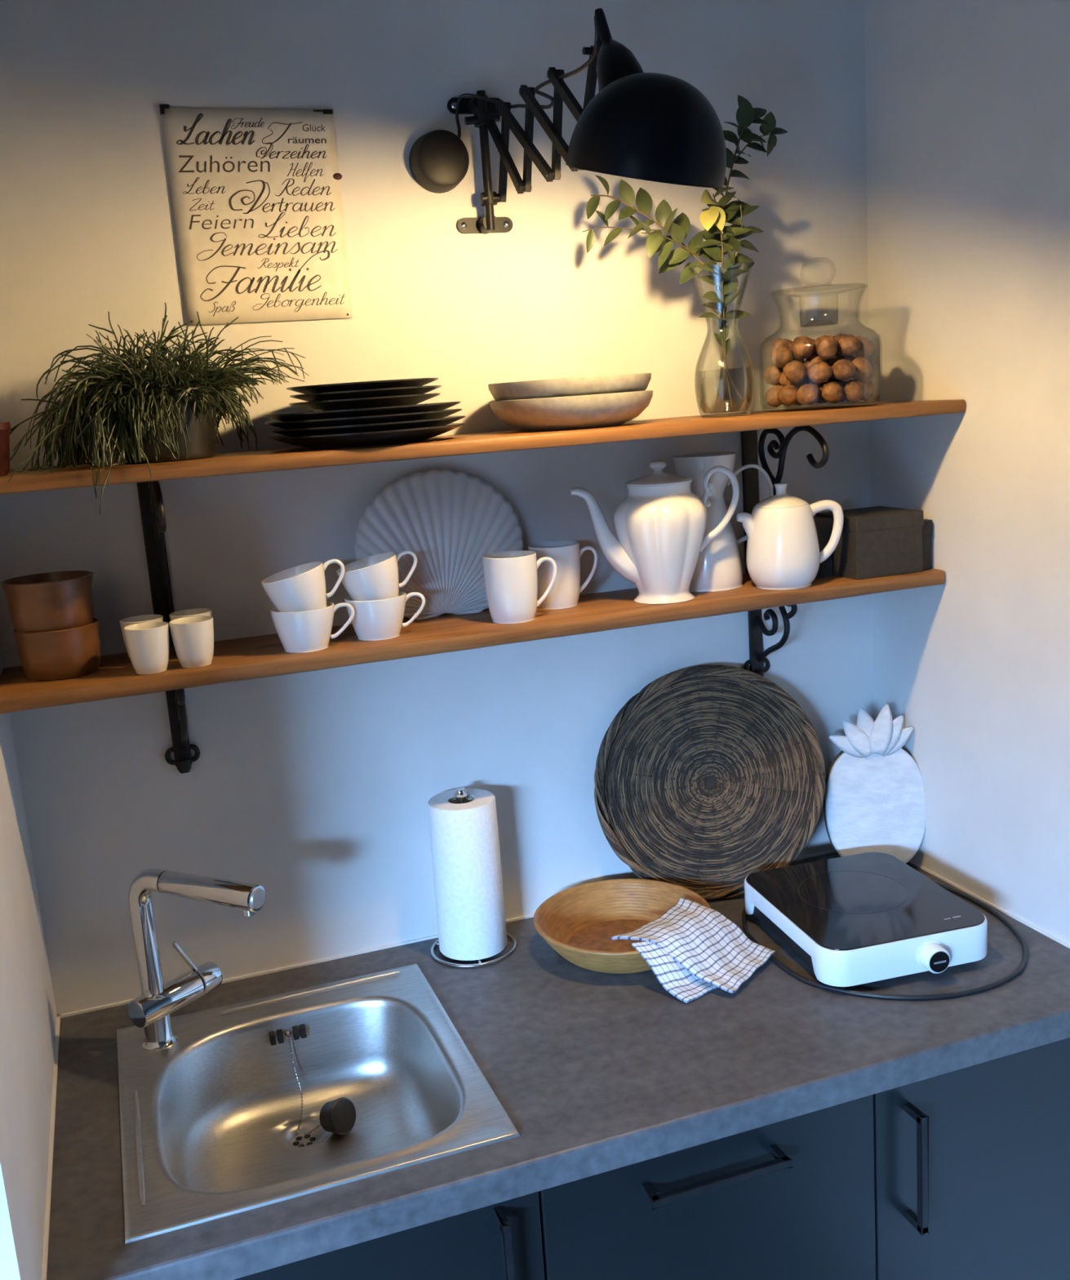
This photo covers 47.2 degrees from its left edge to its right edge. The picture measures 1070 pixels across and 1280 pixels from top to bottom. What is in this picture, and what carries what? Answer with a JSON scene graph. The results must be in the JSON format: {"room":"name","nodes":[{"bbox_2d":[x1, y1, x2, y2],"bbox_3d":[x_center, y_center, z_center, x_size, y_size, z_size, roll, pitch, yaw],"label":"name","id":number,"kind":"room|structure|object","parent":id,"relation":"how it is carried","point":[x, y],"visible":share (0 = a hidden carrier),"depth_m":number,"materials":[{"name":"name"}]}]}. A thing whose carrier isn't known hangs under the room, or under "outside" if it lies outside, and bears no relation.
{"room":"kitchen","nodes":[
{"label":"kitchen","id":0,"kind":"room"},
{"bbox_2d":[0,655,57,1279],"bbox_3d":[-0.650,0.198,1.301,0.140,2.620,0.700,-8,12,-18],"label":"wall","id":1,"kind":"structure","parent":0,"point":[28,1009],"depth_m":1.32,"materials":[{"name":"paint"}]},
{"bbox_2d":[41,1014,60,1279],"bbox_3d":[-0.573,0.579,1.456,0.004,0.004,0.590,-8,12,-18],"label":"trim","id":2,"kind":"structure","parent":1,"relation":"attached to","point":[44,1272],"depth_m":1.39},
{"bbox_2d":[262,401,461,421],"bbox_3d":[-0.225,-0.295,1.607,0.257,0.019,0.257,-8,12,-18],"label":"dinner plate","id":3,"kind":"object","parent":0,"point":[308,415],"visible":0.52,"depth_m":1.50,"materials":[{"name":"black ceramic"}]},
{"bbox_2d":[288,392,440,411],"bbox_3d":[-0.222,-0.309,1.604,0.197,0.015,0.197,-8,12,-18],"label":"plate","id":4,"kind":"object","parent":3,"relation":"on","point":[414,399],"visible":0.8,"depth_m":1.53,"materials":[{"name":"black ceramic"}]},
{"bbox_2d":[289,385,441,401],"bbox_3d":[-0.221,-0.319,1.602,0.197,0.015,0.197,-8,12,-18],"label":"plate","id":5,"kind":"object","parent":4,"relation":"on","point":[415,389],"visible":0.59,"depth_m":1.53,"materials":[{"name":"black ceramic"}]},
{"bbox_2d":[286,377,438,394],"bbox_3d":[-0.224,-0.328,1.599,0.197,0.015,0.197,-8,12,-18],"label":"plate","id":6,"kind":"object","parent":5,"relation":"on","point":[375,384],"visible":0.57,"depth_m":1.52,"materials":[{"name":"black ceramic"}]},
{"bbox_2d":[264,408,462,429],"bbox_3d":[-0.224,-0.285,1.609,0.257,0.019,0.257,-8,12,-18],"label":"dinner plate","id":7,"kind":"object","parent":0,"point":[437,414],"visible":0.49,"depth_m":1.51,"materials":[{"name":"black ceramic"}]},
{"bbox_2d":[0,0,874,1014],"bbox_3d":[-1.632,0.249,1.386,4.856,2.620,0.100,-8,12,-18],"label":"wall","id":8,"kind":"structure","parent":0,"point":[314,789],"depth_m":1.76,"materials":[{"name":"paint"}]},
{"bbox_2d":[136,480,199,773],"bbox_3d":[-0.474,-0.001,1.592,0.048,0.420,0.227,-8,12,-18],"label":"shelf bracket","id":9,"kind":"object","parent":8,"relation":"attached to","point":[153,514],"visible":0.91,"depth_m":1.66,"materials":[{"name":"black metal"}]},
{"bbox_2d":[0,568,945,714],"bbox_3d":[-0.037,-0.024,1.751,1.350,0.022,0.188,-8,12,-18],"label":"wooden shelf","id":10,"kind":"object","parent":9,"relation":"on","point":[261,656],"visible":0.84,"depth_m":1.65,"materials":[{"name":"brown wood"}]},
{"bbox_2d":[13,617,100,681],"bbox_3d":[-0.602,0.012,1.553,0.102,0.064,0.102,-8,12,-18],"label":"clay pot","id":11,"kind":"object","parent":10,"relation":"on","point":[74,652],"visible":0.86,"depth_m":1.51,"materials":[{"name":"brown ceramic"}]},
{"bbox_2d":[0,570,93,632],"bbox_3d":[-0.608,-0.046,1.541,0.109,0.067,0.109,-8,12,-18],"label":"clay pot","id":12,"kind":"object","parent":11,"relation":"on","point":[55,601],"visible":1,"depth_m":1.50,"materials":[{"name":"brown ceramic"}]},
{"bbox_2d":[119,614,163,661],"bbox_3d":[-0.507,0.000,1.590,0.054,0.058,0.054,-8,12,-18],"label":"espresso cup","id":13,"kind":"object","parent":10,"relation":"on","point":[127,621],"visible":0.2,"depth_m":1.59,"materials":[{"name":"white ceramic"}]},
{"bbox_2d":[123,621,169,674],"bbox_3d":[-0.482,0.011,1.530,0.054,0.058,0.054,-8,12,-18],"label":"espresso cup","id":14,"kind":"object","parent":10,"relation":"on","point":[148,646],"visible":1,"depth_m":1.51,"materials":[{"name":"white ceramic"}]},
{"bbox_2d":[168,608,212,621],"bbox_3d":[-0.450,-0.008,1.612,0.054,0.058,0.054,-8,12,-18],"label":"espresso cup","id":15,"kind":"object","parent":10,"relation":"on","point":[198,611],"visible":0.1,"depth_m":1.62,"materials":[{"name":"white ceramic"}]},
{"bbox_2d":[168,615,213,667],"bbox_3d":[-0.432,0.003,1.551,0.054,0.058,0.054,-8,12,-18],"label":"espresso cup","id":16,"kind":"object","parent":10,"relation":"on","point":[193,637],"visible":1,"depth_m":1.53,"materials":[{"name":"white ceramic"}]},
{"bbox_2d":[270,601,355,653],"bbox_3d":[-0.297,-0.016,1.605,0.095,0.056,0.083,3,13,30],"label":"tea cup","id":17,"kind":"object","parent":10,"relation":"on","point":[307,631],"visible":0.94,"depth_m":1.58,"materials":[{"name":"white ceramic"}]},
{"bbox_2d":[261,559,344,612],"bbox_3d":[-0.308,-0.064,1.593,0.096,0.074,0.082,2,13,28],"label":"tea cup","id":18,"kind":"object","parent":17,"relation":"on","point":[301,588],"visible":0.94,"depth_m":1.57,"materials":[{"name":"white ceramic"}]},
{"bbox_2d":[344,591,426,640],"bbox_3d":[-0.208,-0.032,1.653,0.095,0.056,0.083,3,13,30],"label":"tea cup","id":19,"kind":"object","parent":10,"relation":"on","point":[376,620],"visible":0.92,"depth_m":1.63,"materials":[{"name":"white ceramic"}]},
{"bbox_2d":[336,550,417,600],"bbox_3d":[-0.218,-0.080,1.641,0.097,0.072,0.082,2,13,28],"label":"tea cup","id":20,"kind":"object","parent":19,"relation":"on","point":[375,577],"visible":0.86,"depth_m":1.62,"materials":[{"name":"white ceramic"}]},
{"bbox_2d":[354,468,524,620],"bbox_3d":[-0.136,-0.138,1.774,0.252,0.217,0.039,-8,12,-18],"label":"plate","id":21,"kind":"object","parent":10,"relation":"on","point":[451,519],"visible":0.84,"depth_m":1.76,"materials":[{"name":"grey ceramic"}]},
{"bbox_2d":[482,550,557,623],"bbox_3d":[-0.025,-0.073,1.703,0.092,0.092,0.075,2,13,28],"label":"mug","id":22,"kind":"object","parent":10,"relation":"on","point":[510,577],"visible":1,"depth_m":1.68,"materials":[{"name":"white ceramic"}]},
{"bbox_2d":[528,540,598,608],"bbox_3d":[0.038,-0.095,1.792,0.092,0.091,0.074,1,13,24],"label":"mug","id":23,"kind":"object","parent":10,"relation":"on","point":[565,592],"visible":0.83,"depth_m":1.77,"materials":[{"name":"white ceramic"}]},
{"bbox_2d":[570,460,739,604],"bbox_3d":[0.179,-0.158,1.776,0.217,0.202,0.133,-12,14,-33],"label":"teapot","id":24,"kind":"object","parent":10,"relation":"on","point":[660,524],"visible":1,"depth_m":1.74,"materials":[{"name":"white ceramic"}]},
{"bbox_2d":[613,481,706,604],"bbox_3d":[0.184,-0.143,1.782,0.138,0.170,0.138,-5,11,-5],"label":"pot","id":25,"kind":"object","parent":24,"relation":"attached to","point":[660,526],"depth_m":1.74,"materials":[{"name":"white ceramic"}]},
{"bbox_2d":[672,452,773,591],"bbox_3d":[0.291,-0.184,1.871,0.167,0.201,0.102,-8,12,-18],"label":"coffee pot","id":26,"kind":"object","parent":10,"relation":"on","point":[718,567],"visible":0.64,"depth_m":1.83,"materials":[{"name":"white ceramic"}]},
{"bbox_2d":[736,482,844,590],"bbox_3d":[0.379,-0.158,1.830,0.119,0.154,0.127,7,16,43],"label":"teapot","id":27,"kind":"object","parent":10,"relation":"on","point":[783,553],"visible":1,"depth_m":1.79,"materials":[{"name":"white ceramic"}]},
{"bbox_2d":[746,503,820,590],"bbox_3d":[0.370,-0.141,1.830,0.108,0.122,0.108,-5,11,-5],"label":"pot","id":28,"kind":"object","parent":27,"relation":"attached to","point":[783,553],"depth_m":1.79,"materials":[{"name":"white ceramic"}]},
{"bbox_2d":[813,515,832,578],"bbox_3d":[0.425,-0.148,1.923,0.038,0.090,0.095,-8,12,-18],"label":"storage box","id":29,"kind":"object","parent":10,"relation":"on","point":[824,526],"visible":0.18,"depth_m":1.88,"materials":[{"name":"black cardboard"}]},
{"bbox_2d":[815,506,924,580],"bbox_3d":[0.519,-0.152,1.904,0.120,0.094,0.112,-8,12,-18],"label":"storage box","id":30,"kind":"object","parent":10,"relation":"on","point":[876,541],"visible":0.75,"depth_m":1.85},
{"bbox_2d":[923,519,932,569],"bbox_3d":[0.585,-0.156,1.945,0.022,0.076,0.118,-8,12,-18],"label":"storage box","id":31,"kind":"object","parent":10,"relation":"on","point":[927,526],"visible":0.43,"depth_m":1.89,"materials":[{"name":"grey cardboard"}]},
{"bbox_2d":[0,399,965,493],"bbox_3d":[-0.046,-0.273,1.679,1.352,0.019,0.233,-8,12,-18],"label":"wooden shelf","id":32,"kind":"object","parent":9,"relation":"on","point":[294,458],"visible":0.94,"depth_m":1.56,"materials":[{"name":"brown wood"}]},
{"bbox_2d":[0,422,11,476],"bbox_3d":[-0.635,-0.216,1.397,0.076,0.060,0.076,-8,12,-18],"label":"flower pot","id":33,"kind":"object","parent":32,"relation":"on","point":[5,427],"visible":1,"depth_m":1.39,"materials":[{"name":"red ceramic"}]},
{"bbox_2d":[7,302,308,514],"bbox_3d":[-0.465,-0.291,1.517,0.386,0.236,0.259,-8,12,-21],"label":"trailing plant","id":34,"kind":"object","parent":32,"relation":"on","point":[157,413],"visible":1,"depth_m":1.46,"materials":[{"name":"plant"}]},
{"bbox_2d":[267,422,464,448],"bbox_3d":[-0.220,-0.267,1.614,0.257,0.019,0.257,-8,12,-18],"label":"dinner plate","id":35,"kind":"object","parent":32,"relation":"on","point":[420,434],"visible":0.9,"depth_m":1.52,"materials":[{"name":"black ceramic"}]},
{"bbox_2d":[268,415,465,436],"bbox_3d":[-0.219,-0.277,1.613,0.257,0.019,0.257,-8,12,-18],"label":"dinner plate","id":36,"kind":"object","parent":35,"relation":"on","point":[446,420],"visible":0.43,"depth_m":1.51,"materials":[{"name":"black ceramic"}]},
{"bbox_2d":[489,390,653,431],"bbox_3d":[0.052,-0.317,1.704,0.226,0.044,0.226,-8,12,-18],"label":"stoneware bowl","id":37,"kind":"object","parent":32,"relation":"on","point":[605,410],"visible":0.96,"depth_m":1.62,"materials":[{"name":"beige ceramic"}]},
{"bbox_2d":[488,373,651,400],"bbox_3d":[0.049,-0.340,1.698,0.226,0.044,0.226,-3,11,2],"label":"stoneware bowl","id":38,"kind":"object","parent":37,"relation":"on","point":[622,383],"visible":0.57,"depth_m":1.60,"materials":[{"name":"white ceramic"}]},
{"bbox_2d":[688,262,755,417],"bbox_3d":[0.269,-0.425,1.750,0.091,0.209,0.091,2,13,28],"label":"glass vase","id":39,"kind":"object","parent":32,"relation":"on","point":[746,408],"visible":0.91,"depth_m":1.74,"materials":[{"name":"glass"}]},
{"bbox_2d":[582,174,744,403],"bbox_3d":[0.186,-0.486,1.716,0.212,0.318,0.096,-8,12,-18],"label":"leafy branch","id":40,"kind":"object","parent":39,"relation":"in","point":[678,229],"visible":0.98,"depth_m":1.70,"materials":[{"name":"green plant"}]},
{"bbox_2d":[693,186,764,407],"bbox_3d":[0.268,-0.475,1.716,0.109,0.297,0.078,-8,12,-18],"label":"leafy branch","id":41,"kind":"object","parent":39,"relation":"in","point":[722,213],"visible":1,"depth_m":1.70,"materials":[{"name":"green plant"}]},
{"bbox_2d":[691,94,788,408],"bbox_3d":[0.294,-0.554,1.759,0.171,0.430,0.056,-11,13,-31],"label":"leafy branch","id":42,"kind":"object","parent":39,"relation":"in","point":[746,115],"visible":0.7,"depth_m":1.74,"materials":[{"name":"green plant"}]},
{"bbox_3d":[0.419,-0.451,1.805,0.177,0.217,0.177,-8,12,-18],"label":"storage jar","id":43,"kind":"object","parent":32,"relation":"on","visible":0},
{"bbox_2d":[763,364,782,385],"bbox_3d":[0.357,-0.395,1.829,0.031,0.030,0.034,-4,11,0],"label":"walnut","id":44,"kind":"object","parent":43,"relation":"in","point":[772,373],"visible":0.74,"depth_m":1.82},
{"bbox_2d":[765,385,783,407],"bbox_3d":[0.359,-0.362,1.819,0.032,0.032,0.031,0,12,20],"label":"walnut","id":45,"kind":"object","parent":43,"relation":"in","point":[771,396],"visible":0.68,"depth_m":1.81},
{"bbox_2d":[769,337,789,356],"bbox_3d":[0.363,-0.430,1.818,0.031,0.037,0.030,-4,11,-2],"label":"walnut","id":46,"kind":"object","parent":43,"relation":"in","point":[778,342],"visible":0.51,"depth_m":1.81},
{"bbox_2d":[772,345,793,367],"bbox_3d":[0.361,-0.414,1.788,0.031,0.032,0.032,-2,12,10],"label":"walnut","id":47,"kind":"object","parent":43,"relation":"in","point":[782,355],"visible":0.92,"depth_m":1.78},
{"bbox_2d":[777,384,799,405],"bbox_3d":[0.369,-0.357,1.787,0.031,0.031,0.034,-12,14,-34],"label":"walnut","id":48,"kind":"object","parent":43,"relation":"in","point":[786,396],"visible":0.97,"depth_m":1.78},
{"bbox_2d":[783,338,792,346],"bbox_3d":[0.378,-0.438,1.847,0.032,0.032,0.031,-4,11,-1],"label":"walnut","id":49,"kind":"object","parent":43,"relation":"in","point":[789,342],"visible":0.07,"depth_m":1.84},
{"bbox_2d":[778,371,803,386],"bbox_3d":[0.377,-0.385,1.804,0.034,0.030,0.031,-7,12,-14],"label":"walnut","id":50,"kind":"object","parent":43,"relation":"in","point":[783,380],"visible":0.41,"depth_m":1.80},
{"bbox_2d":[789,341,799,359],"bbox_3d":[0.390,-0.428,1.799,0.032,0.032,0.030,-13,14,-37],"label":"walnut","id":51,"kind":"object","parent":43,"relation":"in","point":[791,345],"visible":0.12,"depth_m":1.79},
{"bbox_2d":[782,360,807,382],"bbox_3d":[0.376,-0.388,1.770,0.032,0.032,0.030,-11,13,-31],"label":"walnut","id":52,"kind":"object","parent":43,"relation":"in","point":[795,371],"visible":1,"depth_m":1.76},
{"bbox_2d":[793,383,802,405],"bbox_3d":[0.391,-0.366,1.829,0.032,0.034,0.030,7,16,43],"label":"walnut","id":53,"kind":"object","parent":43,"relation":"in","point":[797,403],"visible":0.14,"depth_m":1.82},
{"bbox_2d":[792,357,804,363],"bbox_3d":[0.387,-0.408,1.829,0.031,0.032,0.031,5,14,36],"label":"walnut","id":54,"kind":"object","parent":43,"relation":"in","point":[802,361],"visible":0.08,"depth_m":1.82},
{"bbox_2d":[791,335,814,359],"bbox_3d":[0.386,-0.422,1.765,0.030,0.033,0.031,-5,11,-5],"label":"walnut","id":55,"kind":"object","parent":43,"relation":"in","point":[802,347],"visible":1,"depth_m":1.75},
{"bbox_2d":[795,383,821,405],"bbox_3d":[0.394,-0.354,1.765,0.030,0.031,0.033,-15,16,-43],"label":"walnut","id":56,"kind":"object","parent":43,"relation":"in","point":[808,393],"visible":1,"depth_m":1.75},
{"bbox_2d":[801,376,820,385],"bbox_3d":[0.409,-0.388,1.815,0.033,0.032,0.031,1,12,23],"label":"walnut","id":57,"kind":"object","parent":43,"relation":"in","point":[806,380],"visible":0.16,"depth_m":1.80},
{"bbox_2d":[803,355,824,377],"bbox_3d":[0.405,-0.398,1.783,0.032,0.031,0.031,-5,11,-6],"label":"walnut","id":58,"kind":"object","parent":43,"relation":"in","point":[809,362],"visible":0.43,"depth_m":1.77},
{"bbox_2d":[806,361,832,383],"bbox_3d":[0.407,-0.383,1.754,0.032,0.030,0.032,-9,12,-22],"label":"walnut","id":59,"kind":"object","parent":43,"relation":"in","point":[819,372],"visible":1,"depth_m":1.74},
{"bbox_2d":[813,334,826,354],"bbox_3d":[0.421,-0.427,1.778,0.032,0.031,0.034,-1,12,16],"label":"walnut","id":60,"kind":"object","parent":43,"relation":"in","point":[819,339],"visible":0.27,"depth_m":1.77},
{"bbox_2d":[816,381,827,404],"bbox_3d":[0.427,-0.368,1.821,0.033,0.032,0.031,-10,13,-29],"label":"walnut","id":61,"kind":"object","parent":43,"relation":"in","point":[820,400],"visible":0.21,"depth_m":1.81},
{"bbox_2d":[812,351,833,363],"bbox_3d":[0.425,-0.417,1.812,0.031,0.032,0.032,4,14,33],"label":"walnut","id":62,"kind":"object","parent":43,"relation":"in","point":[815,353],"visible":0.11,"depth_m":1.80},
{"bbox_2d":[816,335,838,360],"bbox_3d":[0.418,-0.417,1.751,0.031,0.034,0.030,-14,15,-42],"label":"walnut","id":63,"kind":"object","parent":43,"relation":"in","point":[827,348],"visible":1,"depth_m":1.74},
{"bbox_2d":[822,381,844,403],"bbox_3d":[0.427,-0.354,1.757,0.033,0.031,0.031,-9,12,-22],"label":"walnut","id":64,"kind":"object","parent":43,"relation":"in","point":[832,392],"visible":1,"depth_m":1.75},
{"bbox_2d":[826,377,844,382],"bbox_3d":[0.456,-0.401,1.852,0.030,0.031,0.033,-11,13,-30],"label":"walnut","id":65,"kind":"object","parent":43,"relation":"in","point":[831,379],"visible":0.11,"depth_m":1.84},
{"bbox_2d":[827,356,844,377],"bbox_3d":[0.440,-0.397,1.787,0.032,0.032,0.032,-4,11,2],"label":"walnut","id":66,"kind":"object","parent":43,"relation":"in","point":[832,362],"visible":0.33,"depth_m":1.78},
{"bbox_2d":[835,333,847,357],"bbox_3d":[0.452,-0.432,1.795,0.030,0.036,0.031,-2,12,9],"label":"walnut","id":67,"kind":"object","parent":43,"relation":"in","point":[840,335],"visible":0.27,"depth_m":1.79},
{"bbox_2d":[838,380,848,401],"bbox_3d":[0.459,-0.371,1.830,0.032,0.032,0.032,-6,12,-12],"label":"walnut","id":68,"kind":"object","parent":43,"relation":"in","point":[843,383],"visible":0.21,"depth_m":1.82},
{"bbox_2d":[831,359,856,380],"bbox_3d":[0.441,-0.387,1.754,0.031,0.030,0.036,-12,14,-35],"label":"walnut","id":69,"kind":"object","parent":43,"relation":"in","point":[844,369],"visible":1,"depth_m":1.74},
{"bbox_2d":[838,356,852,361],"bbox_3d":[0.458,-0.404,1.817,0.031,0.036,0.030,-13,15,-39],"label":"walnut","id":70,"kind":"object","parent":43,"relation":"in","point":[846,357],"visible":0.08,"depth_m":1.81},
{"bbox_2d":[835,355,856,360],"bbox_3d":[0.471,-0.432,1.852,0.032,0.031,0.032,-2,12,10],"label":"walnut","id":71,"kind":"object","parent":43,"relation":"in","point":[851,357],"visible":0.05,"depth_m":1.84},
{"bbox_2d":[836,333,861,355],"bbox_3d":[0.450,-0.424,1.760,0.034,0.030,0.031,4,14,36],"label":"walnut","id":72,"kind":"object","parent":43,"relation":"in","point":[848,344],"visible":0.98,"depth_m":1.75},
{"bbox_2d":[843,380,866,402],"bbox_3d":[0.460,-0.359,1.767,0.031,0.031,0.031,-9,12,-21],"label":"walnut","id":73,"kind":"object","parent":43,"relation":"in","point":[854,391],"visible":1,"depth_m":1.76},
{"bbox_2d":[855,379,867,400],"bbox_3d":[0.471,-0.366,1.798,0.032,0.032,0.032,-3,11,5],"label":"walnut","id":74,"kind":"object","parent":43,"relation":"in","point":[865,386],"visible":0.24,"depth_m":1.79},
{"bbox_2d":[852,355,872,381],"bbox_3d":[0.471,-0.392,1.771,0.032,0.035,0.030,-6,12,-9],"label":"walnut","id":75,"kind":"object","parent":43,"relation":"in","point":[864,369],"visible":0.8,"depth_m":1.76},
{"bbox_2d":[853,337,873,358],"bbox_3d":[0.476,-0.424,1.783,0.031,0.034,0.032,-5,11,-5],"label":"walnut","id":76,"kind":"object","parent":43,"relation":"in","point":[866,349],"visible":0.67,"depth_m":1.77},
{"bbox_2d":[858,380,875,401],"bbox_3d":[0.490,-0.373,1.824,0.032,0.035,0.030,-8,12,-19],"label":"walnut","id":77,"kind":"object","parent":43,"relation":"in","point":[870,392],"visible":0.48,"depth_m":1.81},
{"bbox_2d":[863,358,876,382],"bbox_3d":[0.487,-0.397,1.801,0.030,0.036,0.031,-1,12,14],"label":"walnut","id":78,"kind":"object","parent":43,"relation":"in","point":[873,374],"visible":0.35,"depth_m":1.79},
{"bbox_2d":[159,104,352,325],"bbox_3d":[-0.367,-0.569,1.641,0.229,0.276,0.008,-8,12,-18],"label":"word sign","id":79,"kind":"object","parent":8,"relation":"attached to","point":[255,193],"visible":1,"depth_m":1.64,"materials":[{"name":"beige metal"}]},
{"bbox_2d":[333,173,342,179],"bbox_3d":[-0.268,-0.630,1.664,0.013,0.009,0.003,-8,12,-18],"label":"nail","id":80,"kind":"object","parent":79,"relation":"attached to","point":[335,175],"depth_m":1.66,"materials":[{"name":"metal"}]},
{"bbox_2d":[57,849,836,1017],"bbox_3d":[-0.036,0.444,1.942,1.356,0.004,0.005,-8,12,-18],"label":"trim","id":81,"kind":"structure","parent":8,"relation":"attached to","point":[371,949],"depth_m":1.84,"materials":[{"name":"plastic"}]},
{"bbox_2d":[408,8,726,233],"bbox_3d":[0.029,-0.621,1.495,0.176,0.222,0.555,-10,13,-26],"label":"lamp","id":82,"kind":"object","parent":8,"relation":"attached to","point":[639,125],"visible":1,"depth_m":1.33,"materials":[{"name":"black metal"}]},
{"bbox_2d":[741,425,829,676],"bbox_3d":[0.387,-0.119,1.883,0.048,0.420,0.227,-8,12,-18],"label":"shelf bracket","id":83,"kind":"object","parent":8,"relation":"attached to","point":[757,627],"visible":0.8,"depth_m":1.94,"materials":[{"name":"black metal"}]},
{"bbox_2d":[864,0,1069,944],"bbox_3d":[0.838,0.057,1.491,0.100,2.620,1.300,-8,12,-18],"label":"wall","id":84,"kind":"structure","parent":0,"point":[967,102],"depth_m":1.77,"materials":[{"name":"paint"}]},
{"bbox_2d":[908,859,1069,948],"bbox_3d":[0.697,0.405,1.885,0.004,0.004,0.590,-8,12,-18],"label":"trim","id":85,"kind":"structure","parent":84,"relation":"attached to","point":[911,861],"depth_m":1.87,"materials":[{"name":"white plastic"}]},
{"bbox_3d":[-0.954,1.842,0.027,4.656,0.050,3.400,-8,12,-18],"label":"floor","id":86,"kind":"structure","parent":0,"visible":0},
{"bbox_2d":[233,1191,545,1279],"bbox_3d":[-0.293,1.010,1.610,0.510,0.861,0.594,-8,12,-18],"label":"base cabinet","id":87,"kind":"object","parent":86,"relation":"on","point":[503,1240],"visible":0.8,"depth_m":1.34,"materials":[{"name":"blue wood"}]},
{"bbox_2d":[46,852,1069,1279],"bbox_3d":[0.065,0.513,1.669,1.354,0.038,0.599,-8,12,-18],"label":"countertop","id":88,"kind":"structure","parent":87,"relation":"on","point":[595,1073],"depth_m":1.51,"materials":[{"name":"stone"}]},
{"bbox_2d":[128,868,266,1051],"bbox_3d":[-0.416,0.413,1.582,0.230,0.251,0.128,4,14,35],"label":"kitchen faucet","id":89,"kind":"object","parent":88,"relation":"on","point":[151,1011],"visible":1,"depth_m":1.59,"materials":[{"name":"silver metal"}]},
{"bbox_2d":[116,963,519,1244],"bbox_3d":[-0.291,0.609,1.540,0.425,0.145,0.468,-8,12,-18],"label":"sink","id":90,"kind":"object","parent":88,"relation":"in","point":[210,1120],"visible":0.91,"depth_m":1.62,"materials":[{"name":"metal"}]},
{"bbox_2d":[287,1035,355,1134],"bbox_3d":[-0.299,0.600,1.632,0.115,0.106,0.056,3,13,32],"label":"plug","id":91,"kind":"object","parent":90,"relation":"on","point":[338,1116],"visible":1,"depth_m":1.61,"materials":[{"name":"black rubber"}]},
{"bbox_2d":[431,787,516,968],"bbox_3d":[-0.101,0.342,1.827,0.130,0.255,0.130,-8,12,-18],"label":"towel holder","id":92,"kind":"object","parent":88,"relation":"on","point":[460,793],"visible":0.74,"depth_m":1.80,"materials":[{"name":"metal"}]},
{"bbox_2d":[427,788,507,960],"bbox_3d":[-0.101,0.348,1.829,0.103,0.232,0.103,-8,12,-18],"label":"paper towel roll","id":93,"kind":"object","parent":92,"relation":"on","point":[467,871],"visible":0.98,"depth_m":1.79,"materials":[{"name":"paper"}]},
{"bbox_2d":[533,878,711,973],"bbox_3d":[0.131,0.431,1.822,0.264,0.052,0.264,-8,12,-18],"label":"bowl","id":94,"kind":"object","parent":88,"relation":"on","point":[579,922],"visible":0.7,"depth_m":1.89,"materials":[{"name":"brown wood"}]},
{"bbox_2d":[610,897,776,1003],"bbox_3d":[0.229,0.435,1.737,0.186,0.065,0.187,7,16,43],"label":"tea towel","id":95,"kind":"object","parent":94,"relation":"on","point":[693,950],"visible":1,"depth_m":1.71,"materials":[{"name":"fabric"}]},
{"bbox_2d":[594,664,825,900],"bbox_3d":[0.281,0.228,1.953,0.378,0.375,0.069,-5,11,-7],"label":"wicker tray","id":96,"kind":"object","parent":88,"relation":"on","point":[709,777],"visible":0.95,"depth_m":1.95,"materials":[{"name":"black wicker"}]},
{"bbox_2d":[823,703,926,863],"bbox_3d":[0.560,0.244,2.017,0.166,0.281,0.047,-3,11,3],"label":"board","id":97,"kind":"object","parent":88,"relation":"on","point":[874,800],"visible":0.9,"depth_m":2.01,"materials":[{"name":"white stone"}]},
{"bbox_2d":[742,852,1028,999],"bbox_3d":[0.510,0.402,1.802,0.378,0.067,0.412,-7,12,-14],"label":"induction hob","id":98,"kind":"object","parent":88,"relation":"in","point":[869,917],"visible":0.99,"depth_m":1.72,"materials":[{"name":"white plastic"}]},
{"bbox_2d":[537,1094,875,1279],"bbox_3d":[0.152,0.949,1.761,0.439,0.861,0.594,-8,12,-18],"label":"base cabinet","id":99,"kind":"object","parent":86,"relation":"on","point":[793,1198],"visible":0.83,"depth_m":1.46,"materials":[{"name":"blue laminate"}]},
{"bbox_2d":[873,1037,1069,1279],"bbox_3d":[0.547,0.895,1.894,0.400,0.861,0.594,-8,12,-18],"label":"base cabinet","id":100,"kind":"object","parent":86,"relation":"on","point":[972,1163],"visible":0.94,"depth_m":1.59,"materials":[{"name":"blue laminate"}]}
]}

